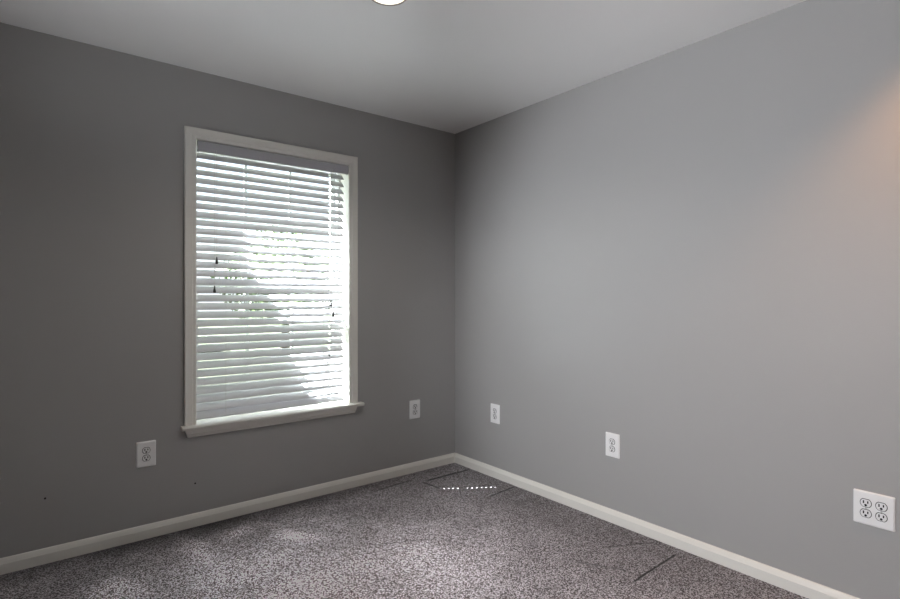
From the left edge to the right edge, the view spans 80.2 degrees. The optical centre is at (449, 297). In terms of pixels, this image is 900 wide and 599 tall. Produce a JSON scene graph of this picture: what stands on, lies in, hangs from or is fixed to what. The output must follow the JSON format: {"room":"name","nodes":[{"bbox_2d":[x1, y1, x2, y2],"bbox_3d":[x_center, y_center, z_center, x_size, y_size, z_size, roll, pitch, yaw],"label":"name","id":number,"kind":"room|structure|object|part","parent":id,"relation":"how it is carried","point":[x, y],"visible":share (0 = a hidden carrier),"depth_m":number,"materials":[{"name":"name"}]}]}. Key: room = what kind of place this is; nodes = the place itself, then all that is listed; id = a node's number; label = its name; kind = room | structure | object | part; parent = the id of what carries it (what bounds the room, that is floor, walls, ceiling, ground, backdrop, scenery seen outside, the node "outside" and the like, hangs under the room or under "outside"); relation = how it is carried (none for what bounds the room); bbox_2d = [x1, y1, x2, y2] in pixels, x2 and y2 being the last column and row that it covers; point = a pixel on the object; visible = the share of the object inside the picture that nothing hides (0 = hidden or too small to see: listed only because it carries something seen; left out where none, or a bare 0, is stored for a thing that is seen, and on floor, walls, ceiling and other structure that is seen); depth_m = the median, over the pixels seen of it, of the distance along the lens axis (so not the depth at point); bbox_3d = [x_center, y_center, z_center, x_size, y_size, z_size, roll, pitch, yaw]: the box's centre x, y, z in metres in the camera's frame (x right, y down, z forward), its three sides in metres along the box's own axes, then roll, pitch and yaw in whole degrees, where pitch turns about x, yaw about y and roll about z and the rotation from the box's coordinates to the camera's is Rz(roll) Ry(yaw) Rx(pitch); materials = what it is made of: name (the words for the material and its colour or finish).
{"room":"empty bedroom","nodes":[
{"label":"empty bedroom","id":0,"kind":"room"},
{"bbox_2d":[0,22,454,557],"bbox_3d":[-1.372,0.007,2.960,3.450,2.440,0.190,0,0,-38],"label":"wall","id":1,"kind":"structure","parent":0,"point":[92,137],"depth_m":2.69,"materials":[{"name":"paint"}]},
{"bbox_2d":[136,440,155,467],"bbox_3d":[-1.537,0.792,2.702,0.088,0.129,0.009,0,0,-38],"label":"wall outlet","id":2,"kind":"object","parent":1,"relation":"attached to","point":[146,450],"visible":1,"depth_m":2.70,"materials":[{"name":"plastic"}]},
{"bbox_2d":[143,455,149,460],"bbox_3d":[-1.535,0.812,2.700,0.033,0.027,0.003,0,0,-38],"label":"receptacle","id":3,"kind":"object","parent":2,"relation":"attached to","point":[145,457],"depth_m":2.70,"materials":[{"name":"white plastic"}]},
{"bbox_2d":[143,447,149,452],"bbox_3d":[-1.535,0.773,2.700,0.033,0.027,0.003,0,0,-38],"label":"receptacle","id":4,"kind":"object","parent":2,"relation":"attached to","point":[145,449],"depth_m":2.70,"materials":[{"name":"white plastic"}]},
{"bbox_2d":[0,453,455,574],"bbox_3d":[-1.269,1.183,2.911,3.350,0.068,0.016,0,0,-38],"label":"baseboard","id":5,"kind":"structure","parent":1,"relation":"attached to","point":[17,562],"depth_m":2.85,"materials":[{"name":"paint"}]},
{"bbox_2d":[180,126,364,437],"bbox_3d":[-1.041,-0.081,3.192,1.069,1.644,0.239,0,0,-38],"label":"window","id":6,"kind":"structure","parent":1,"relation":"in","point":[192,427],"depth_m":3.14,"materials":[{"name":"paint"}]},
{"bbox_2d":[197,165,329,279],"bbox_3d":[-1.113,-0.456,3.271,0.822,0.699,0.006,0,0,-38],"label":"grille","id":7,"kind":"object","parent":6,"relation":"attached to","point":[245,166],"depth_m":3.35,"materials":[{"name":"plastic"}]},
{"bbox_3d":[-1.109,-0.448,3.266,0.874,0.767,0.028,0,0,-38],"label":"sash","id":8,"kind":"part","parent":6,"relation":"part of","materials":[{"name":"plastic"}]},
{"bbox_3d":[-1.088,0.276,3.240,0.874,0.766,0.028,0,0,-38],"label":"sash","id":9,"kind":"part","parent":6,"relation":"part of","materials":[{"name":"plastic"}]},
{"bbox_3d":[-1.100,-0.085,3.254,0.942,1.561,0.070,0,0,-38],"label":"frame","id":10,"kind":"part","parent":6,"relation":"part of","materials":[{"name":"plastic"}]},
{"bbox_2d":[196,140,347,419],"bbox_3d":[-1.012,-0.093,3.142,0.900,1.500,0.070,0,0,-38],"label":"window blind","id":11,"kind":"object","parent":6,"relation":"attached to","point":[208,397],"visible":0.96,"depth_m":3.10,"materials":[{"name":"white plastic"}]},
{"bbox_3d":[-1.280,-0.433,2.901,0.003,0.740,0.012,0,0,-38],"label":"tilt cord","id":12,"kind":"part","parent":11,"relation":"part of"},
{"bbox_3d":[-1.027,0.633,3.139,0.872,0.048,0.038,0,0,-38],"label":"rail","id":13,"kind":"part","parent":11,"relation":"part of","materials":[{"name":"white plastic"}]},
{"bbox_3d":[-1.019,0.686,3.165,1.069,0.021,0.169,0,0,-38],"label":"sill","id":14,"kind":"part","parent":6,"relation":"part of","materials":[{"name":"paint"}]},
{"bbox_2d":[246,294,329,397],"bbox_3d":[-1.092,0.276,3.244,0.822,0.682,0.006,0,0,-38],"label":"grille","id":15,"kind":"object","parent":6,"relation":"attached to","point":[246,294],"depth_m":3.32,"materials":[{"name":"plastic"}]},
{"bbox_2d":[409,399,419,418],"bbox_3d":[-0.244,0.781,3.730,0.088,0.129,0.009,0,0,-38],"label":"wall outlet","id":16,"kind":"object","parent":1,"relation":"attached to","point":[414,405],"visible":1,"depth_m":3.72,"materials":[{"name":"plastic"}]},
{"bbox_2d":[0,0,805,133],"bbox_3d":[0.566,-1.273,0.605,3.550,0.120,6.290,0,0,-38],"label":"ceiling","id":17,"kind":"structure","parent":0,"point":[451,66],"depth_m":2.52,"materials":[{"name":"paint"}]},
{"bbox_2d":[372,0,405,5],"bbox_3d":[-0.248,-1.211,2.137,0.160,0.004,0.160,0,0,-38],"label":"recessed light","id":18,"kind":"object","parent":17,"relation":"in","point":[381,2],"visible":1,"depth_m":2.19,"materials":[{"name":"white"}]},
{"bbox_2d":[0,463,807,598],"bbox_3d":[0.566,1.282,0.605,3.550,0.130,6.290,0,0,-38],"label":"floor","id":19,"kind":"structure","parent":0,"point":[453,530],"depth_m":2.52,"materials":[{"name":"carpet"}]},
{"bbox_2d":[455,0,899,598],"bbox_3d":[1.916,0.007,1.678,0.100,2.440,6.290,0,0,-38],"label":"wall","id":20,"kind":"structure","parent":0,"point":[690,254],"depth_m":2.48,"materials":[{"name":"paint"}]},
{"bbox_2d":[491,403,499,423],"bbox_3d":[0.304,0.787,3.617,0.009,0.129,0.088,0,0,-38],"label":"wall outlet","id":21,"kind":"object","parent":20,"relation":"attached to","point":[495,409],"visible":1,"depth_m":3.61,"materials":[{"name":"plastic"}]},
{"bbox_2d":[606,432,619,458],"bbox_3d":[0.879,0.800,2.893,0.009,0.129,0.088,0,0,-38],"label":"wall outlet","id":22,"kind":"object","parent":20,"relation":"attached to","point":[612,440],"visible":1,"depth_m":2.89,"materials":[{"name":"plastic"}]},
{"bbox_2d":[455,453,859,598],"bbox_3d":[1.903,1.183,1.601,0.016,0.068,5.985,0,0,-38],"label":"baseboard","id":23,"kind":"structure","parent":20,"relation":"attached to","point":[798,585],"depth_m":2.62,"materials":[{"name":"paint"}]},
{"bbox_2d":[853,488,894,531],"bbox_3d":[1.588,0.796,2.002,0.009,0.126,0.126,0,0,-38],"label":"wall outlet","id":24,"kind":"object","parent":20,"relation":"attached to","point":[869,508],"visible":1,"depth_m":2.00,"materials":[{"name":"plastic"}]},
{"bbox_2d":[860,509,870,517],"bbox_3d":[1.572,0.816,2.019,0.003,0.027,0.033,0,0,-38],"label":"receptacle","id":25,"kind":"object","parent":24,"relation":"attached to","point":[864,513],"depth_m":2.02,"materials":[{"name":"white plastic"}]},
{"bbox_2d":[860,499,870,506],"bbox_3d":[1.572,0.777,2.019,0.003,0.027,0.033,0,0,-38],"label":"receptacle","id":26,"kind":"object","parent":24,"relation":"attached to","point":[863,502],"depth_m":2.02,"materials":[{"name":"white plastic"}]},
{"bbox_2d":[876,513,886,521],"bbox_3d":[1.601,0.816,1.982,0.003,0.027,0.033,0,0,-38],"label":"receptacle","id":27,"kind":"object","parent":24,"relation":"attached to","point":[880,517],"depth_m":1.98,"materials":[{"name":"white plastic"}]},
{"bbox_2d":[876,502,886,510],"bbox_3d":[1.601,0.777,1.982,0.003,0.027,0.033,0,0,-38],"label":"receptacle","id":28,"kind":"object","parent":24,"relation":"attached to","point":[880,506],"depth_m":1.98,"materials":[{"name":"white plastic"}]},
{"label":"outside","id":29,"kind":"structure","parent":0,"visible":0},
{"bbox_2d":[198,311,331,400],"bbox_3d":[-18.716,1.752,27.536,80.000,0.150,59.750,0,0,-38],"label":"ground","id":30,"kind":"structure","parent":29,"point":[328,311],"depth_m":18.66,"materials":[{"name":"green plant"}]},
{"bbox_2d":[211,225,331,355],"bbox_3d":[-4.934,-0.254,15.314,3.667,3.863,3.770,0,0,-38],"label":"tree","id":31,"kind":"object","parent":30,"relation":"on","point":[270,225],"visible":0.16,"depth_m":14.81,"materials":[{"name":"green plant"}]}
]}

